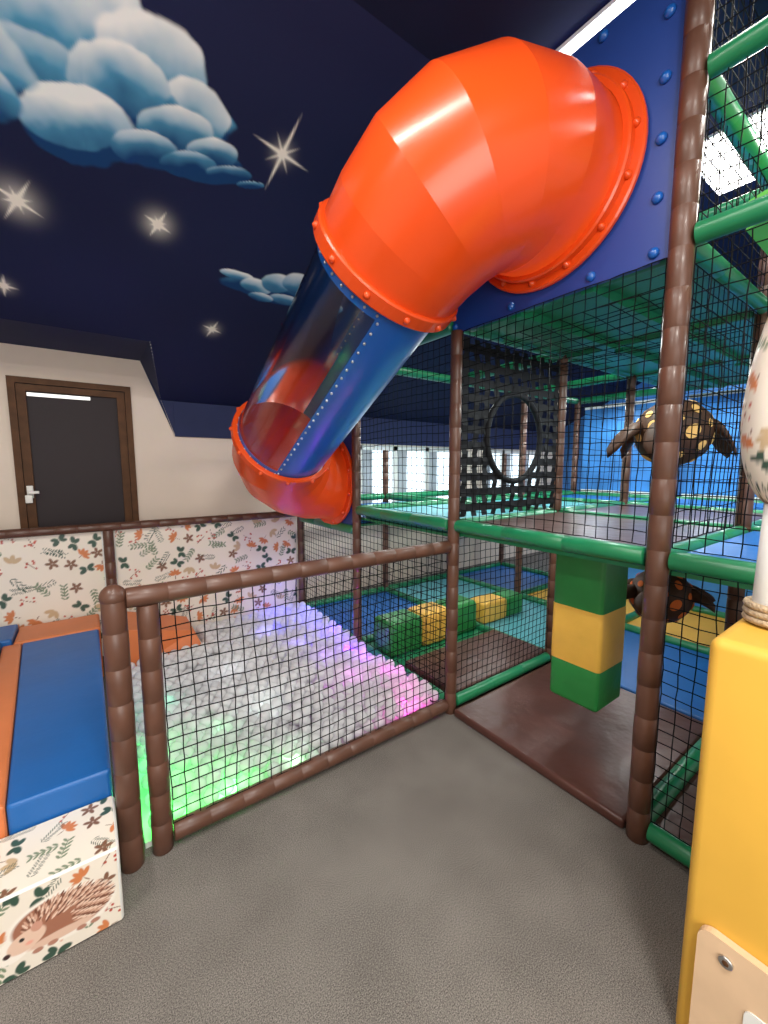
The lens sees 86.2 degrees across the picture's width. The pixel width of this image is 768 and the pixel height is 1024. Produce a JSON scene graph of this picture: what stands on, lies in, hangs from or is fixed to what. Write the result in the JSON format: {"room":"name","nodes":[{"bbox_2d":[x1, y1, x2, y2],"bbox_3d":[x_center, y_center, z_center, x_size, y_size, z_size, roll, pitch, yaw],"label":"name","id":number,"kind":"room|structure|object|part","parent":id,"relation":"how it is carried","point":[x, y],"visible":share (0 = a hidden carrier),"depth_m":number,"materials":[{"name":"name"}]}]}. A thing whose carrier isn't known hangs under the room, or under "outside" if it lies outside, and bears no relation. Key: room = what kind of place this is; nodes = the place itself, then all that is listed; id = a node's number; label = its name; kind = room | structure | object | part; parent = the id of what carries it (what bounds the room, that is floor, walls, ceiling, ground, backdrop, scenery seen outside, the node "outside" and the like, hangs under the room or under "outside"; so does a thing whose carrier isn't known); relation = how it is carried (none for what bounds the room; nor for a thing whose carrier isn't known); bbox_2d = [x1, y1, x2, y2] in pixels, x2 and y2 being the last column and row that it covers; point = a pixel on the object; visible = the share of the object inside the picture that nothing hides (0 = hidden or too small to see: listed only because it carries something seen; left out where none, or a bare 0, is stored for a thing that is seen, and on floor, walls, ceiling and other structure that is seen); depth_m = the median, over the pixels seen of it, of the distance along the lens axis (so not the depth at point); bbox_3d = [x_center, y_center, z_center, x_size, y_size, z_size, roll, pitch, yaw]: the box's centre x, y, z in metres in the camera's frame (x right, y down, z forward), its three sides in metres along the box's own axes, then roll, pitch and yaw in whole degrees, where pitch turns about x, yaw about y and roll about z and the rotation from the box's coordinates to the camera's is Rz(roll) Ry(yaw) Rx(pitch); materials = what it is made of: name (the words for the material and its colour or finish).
{"room":"indoor playground","nodes":[
{"label":"indoor playground","id":0,"kind":"room"},
{"bbox_2d":[0,0,429,406],"bbox_3d":[-1.409,-1.672,2.791,4.400,1.401,2.955,-5,8,-36],"label":"ceiling","id":1,"kind":"structure","parent":0,"point":[167,167],"depth_m":2.21,"materials":[{"name":"blue paint"}]},
{"bbox_2d":[0,343,538,600],"bbox_3d":[-0.946,-0.258,5.219,10.600,2.750,0.150,-5,8,-36],"label":"wall","id":2,"kind":"structure","parent":0,"point":[177,477],"depth_m":4.20,"materials":[{"name":"beige paint"}]},
{"bbox_2d":[5,375,138,528],"bbox_3d":[-2.796,0.050,3.814,0.885,2.450,0.150,-5,8,-36],"label":"door","id":3,"kind":"structure","parent":2,"relation":"in","point":[73,442],"depth_m":3.74,"materials":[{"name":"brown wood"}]},
{"bbox_2d":[361,445,448,503],"bbox_3d":[0.395,-0.455,6.164,1.900,1.030,0.070,-5,8,-36],"label":"window","id":4,"kind":"structure","parent":2,"relation":"in","point":[376,473],"depth_m":6.06,"materials":[{"name":"white glass"}]},
{"bbox_3d":[1.481,0.440,7.071,4.601,0.949,0.150,-5,8,-36],"label":"sill","id":5,"kind":"part","parent":2,"relation":"part of","materials":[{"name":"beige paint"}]},
{"bbox_2d":[486,450,536,493],"bbox_3d":[2.337,-0.612,7.566,1.700,1.030,0.070,-5,8,-36],"label":"window","id":6,"kind":"structure","parent":2,"relation":"in","point":[498,452],"depth_m":7.49,"materials":[{"name":"white glass"}]},
{"bbox_2d":[0,318,641,449],"bbox_3d":[-0.033,-1.609,3.803,10.600,1.751,2.955,-5,8,-36],"label":"wall","id":7,"kind":"structure","parent":0,"point":[186,419],"depth_m":4.89,"materials":[{"name":"paint"}]},
{"bbox_2d":[0,551,721,1023],"bbox_3d":[1.126,1.476,2.543,10.600,0.100,6.900,-5,8,-36],"label":"floor","id":8,"kind":"structure","parent":0,"point":[429,874],"depth_m":1.57,"materials":[{"name":"grey carpet"}]},
{"bbox_2d":[0,796,124,985],"bbox_3d":[-1.373,1.396,1.428,0.764,0.306,0.302,-5,8,-36],"label":"step","id":9,"kind":"structure","parent":8,"relation":"on","point":[61,884],"depth_m":1.45,"materials":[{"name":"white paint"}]},
{"bbox_2d":[0,614,112,838],"bbox_3d":[-2.388,1.225,2.263,1.420,0.460,2.255,-5,8,-36],"label":"slide","id":10,"kind":"object","parent":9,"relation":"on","point":[55,762],"visible":0.84,"depth_m":2.06,"materials":[{"name":"blue plastic"}]},
{"bbox_2d":[0,796,115,898],"bbox_3d":[-1.374,1.244,1.411,0.742,0.001,0.288,-5,8,-36],"label":"print","id":11,"kind":"object","parent":9,"relation":"on","point":[29,856],"depth_m":1.52},
{"bbox_2d":[0,850,121,985],"bbox_3d":[-1.285,1.411,1.306,0.742,0.289,0.001,-5,8,-36],"label":"print","id":12,"kind":"object","parent":9,"relation":"attached to","point":[42,922],"depth_m":1.42},
{"bbox_2d":[115,803,124,908],"bbox_3d":[-1.065,1.372,1.652,0.001,0.289,0.288,-5,8,-36],"label":"print","id":13,"kind":"object","parent":9,"relation":"attached to","point":[115,803],"depth_m":1.63},
{"bbox_2d":[0,511,451,873],"bbox_3d":[-1.700,0.786,2.715,3.516,1.233,2.498,-5,8,-36],"label":"pit","id":14,"kind":"object","parent":8,"relation":"on","point":[227,692],"visible":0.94,"depth_m":2.62,"materials":[{"name":"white plastic"}]},
{"bbox_3d":[-3.119,0.734,3.187,1.580,1.030,0.001,-5,8,-36],"label":"printed panel","id":15,"kind":"part","parent":14,"relation":"part of","materials":[{"name":"multicoloured plastic"}]},
{"bbox_3d":[-1.704,0.620,4.210,1.720,1.030,0.001,-5,8,-36],"label":"printed panel","id":16,"kind":"part","parent":14,"relation":"part of","materials":[{"name":"multicoloured plastic"}]},
{"bbox_2d":[311,565,724,845],"bbox_3d":[1.903,1.213,3.890,3.611,0.119,4.776,-5,8,-36],"label":"mats","id":17,"kind":"object","parent":8,"relation":"on","point":[586,753],"visible":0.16,"depth_m":2.79,"materials":[{"name":"brown plastic"}]},
{"bbox_2d":[374,595,475,656],"bbox_3d":[0.417,1.058,3.906,1.100,0.313,0.280,-5,8,-36],"label":"beam","id":18,"kind":"structure","parent":17,"relation":"on","point":[468,602],"depth_m":3.72,"materials":[{"name":"green plastic"}]},
{"bbox_2d":[470,589,521,623],"bbox_3d":[1.232,1.033,4.530,0.650,0.223,0.250,-5,8,-36],"label":"block","id":19,"kind":"object","parent":17,"relation":"on","point":[483,598],"visible":0.68,"depth_m":4.41,"materials":[{"name":"yellow plastic"}]},
{"bbox_2d":[297,0,767,844],"bbox_3d":[1.916,-0.586,3.696,3.686,3.739,4.884,-5,8,-36],"label":"posts","id":20,"kind":"object","parent":17,"relation":"on","point":[699,14],"visible":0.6,"depth_m":1.75,"materials":[{"name":"brown plastic"}]},
{"bbox_2d":[315,0,685,524],"bbox_3d":[0.104,-1.020,3.087,0.042,2.460,3.535,-5,8,-36],"label":"panels","id":21,"kind":"object","parent":20,"relation":"attached to","point":[645,40],"visible":0.44,"depth_m":1.70,"materials":[{"name":"paint"}]},
{"bbox_2d":[460,336,560,516],"bbox_3d":[0.949,-0.577,2.986,1.120,1.160,0.044,-5,8,-36],"label":"net","id":22,"kind":"object","parent":20,"relation":"attached to","point":[467,380],"depth_m":2.89,"materials":[{"name":"black fabric"}]},
{"bbox_2d":[302,0,767,846],"bbox_3d":[1.430,-0.595,3.337,2.419,3.610,4.720,-5,8,-36],"label":"safety net","id":23,"kind":"object","parent":20,"relation":"attached to","point":[761,137],"visible":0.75,"depth_m":2.02,"materials":[{"name":"black fabric"}]},
{"bbox_2d":[361,265,763,589],"bbox_3d":[1.917,-0.621,3.695,3.540,1.510,4.740,-5,8,-36],"label":"deck","id":24,"kind":"object","parent":20,"relation":"attached to","point":[752,538],"visible":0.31,"depth_m":2.56,"materials":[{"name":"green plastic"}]},
{"bbox_2d":[550,554,627,711],"bbox_3d":[1.197,0.649,2.403,0.294,0.895,0.294,-5,8,-36],"label":"foam block","id":25,"kind":"object","parent":24,"relation":"hanging from","point":[589,605],"visible":0.82,"depth_m":2.30,"materials":[{"name":"green plastic"}]},
{"bbox_2d":[626,571,715,622],"bbox_3d":[1.758,0.444,2.608,0.612,0.524,0.544,-5,8,-36],"label":"turtle","id":26,"kind":"object","parent":24,"relation":"hanging from","point":[635,586],"visible":0.48,"depth_m":2.48,"materials":[{"name":"brown plastic"}]},
{"bbox_2d":[606,399,736,464],"bbox_3d":[1.758,-0.690,2.482,0.660,0.823,0.598,-5,8,-36],"label":"turtle","id":27,"kind":"object","parent":24,"relation":"hanging from","point":[647,421],"visible":0.39,"depth_m":2.37,"materials":[{"name":"brown plastic"}]},
{"bbox_2d":[746,189,767,254],"bbox_3d":[2.111,-1.405,1.584,0.650,0.400,0.920,-5,8,-36],"label":"pad","id":28,"kind":"object","parent":24,"relation":"on","point":[759,233],"visible":0.33,"depth_m":1.82,"materials":[{"name":"plastic"}]},
{"bbox_2d":[299,15,767,868],"bbox_3d":[1.917,-0.352,3.725,3.683,3.212,4.883,-5,8,-36],"label":"rails","id":29,"kind":"object","parent":17,"relation":"on","point":[753,39],"visible":0.38,"depth_m":2.16,"materials":[{"name":"green plastic"}]},
{"bbox_2d":[229,36,647,524],"bbox_3d":[-0.286,-0.917,2.702,1.082,2.380,3.156,-5,8,-36],"label":"slide","id":30,"kind":"object","parent":29,"relation":"attached to","point":[505,162],"visible":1,"depth_m":1.70,"materials":[{"name":"orange plastic"}]},
{"bbox_2d":[676,618,767,1023],"bbox_3d":[1.369,0.979,0.939,0.536,1.245,0.963,-5,8,-36],"label":"box","id":31,"kind":"object","parent":8,"relation":"on","point":[727,892],"visible":0.82,"depth_m":1.08,"materials":[{"name":"plastic"}]},
{"bbox_2d":[689,925,767,1023],"bbox_3d":[1.101,1.375,0.866,0.032,0.395,0.750,-5,8,-36],"label":"board","id":32,"kind":"object","parent":31,"relation":"attached to","point":[730,985],"visible":1,"depth_m":1.10,"materials":[{"name":"brown wood"}]},
{"bbox_2d":[740,318,767,627],"bbox_3d":[1.124,-0.203,1.116,0.239,1.055,0.239,-5,8,-36],"label":"pillar","id":33,"kind":"structure","parent":31,"relation":"on","point":[754,417],"depth_m":1.14,"materials":[{"name":"white paint"}]},
{"bbox_3d":[1.124,0.147,1.156,0.154,0.350,0.154,-5,8,-36],"label":"rope wrapped stem","id":34,"kind":"part","parent":33,"relation":"part of","materials":[{"name":"white paint"}]},
{"bbox_2d":[361,444,535,450],"bbox_3d":[1.481,-1.439,6.860,4.601,0.769,0.150,-5,8,-36],"label":"lintel","id":35,"kind":"object","parent":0,"point":[361,444],"depth_m":6.16,"materials":[{"name":"white paint"}]},
{"bbox_2d":[461,449,482,488],"bbox_3d":[1.400,-0.538,6.903,0.598,1.030,0.150,-5,8,-36],"label":"pier","id":36,"kind":"object","parent":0,"point":[469,469],"depth_m":6.84,"materials":[{"name":"white paint"}]},
{"bbox_2d":[539,452,552,484],"bbox_3d":[3.180,-0.682,8.188,0.399,1.030,0.150,-5,8,-36],"label":"wall","id":37,"kind":"structure","parent":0,"point":[549,468],"depth_m":8.12,"materials":[{"name":"white paint"}]},
{"bbox_2d":[353,0,767,286],"bbox_3d":[1.994,-2.217,0.926,10.600,0.100,3.945,-5,8,-36],"label":"ceiling","id":38,"kind":"structure","parent":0,"point":[435,28],"depth_m":1.92,"materials":[{"name":"blue paint"}]},
{"bbox_2d":[556,0,634,54],"bbox_3d":[1.052,-2.241,1.836,0.100,0.045,1.160,-5,8,-36],"label":"strip light","id":39,"kind":"object","parent":38,"relation":"attached to","point":[613,8],"depth_m":1.89,"materials":[{"name":"white plastic"}]},
{"bbox_2d":[701,104,767,194],"bbox_3d":[2.345,-2.338,2.696,0.690,0.045,0.440,-5,8,-36],"label":"panel light","id":40,"kind":"object","parent":38,"relation":"attached to","point":[716,137],"depth_m":2.71,"materials":[{"name":"white plastic"}]},
{"label":"outside","id":41,"kind":"structure","parent":0,"visible":0},
{"bbox_2d":[562,382,759,611],"bbox_3d":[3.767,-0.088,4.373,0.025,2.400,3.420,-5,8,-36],"label":"wall","id":42,"kind":"structure","parent":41,"point":[609,424],"depth_m":5.07,"materials":[{"name":"blue paint"}]}
]}

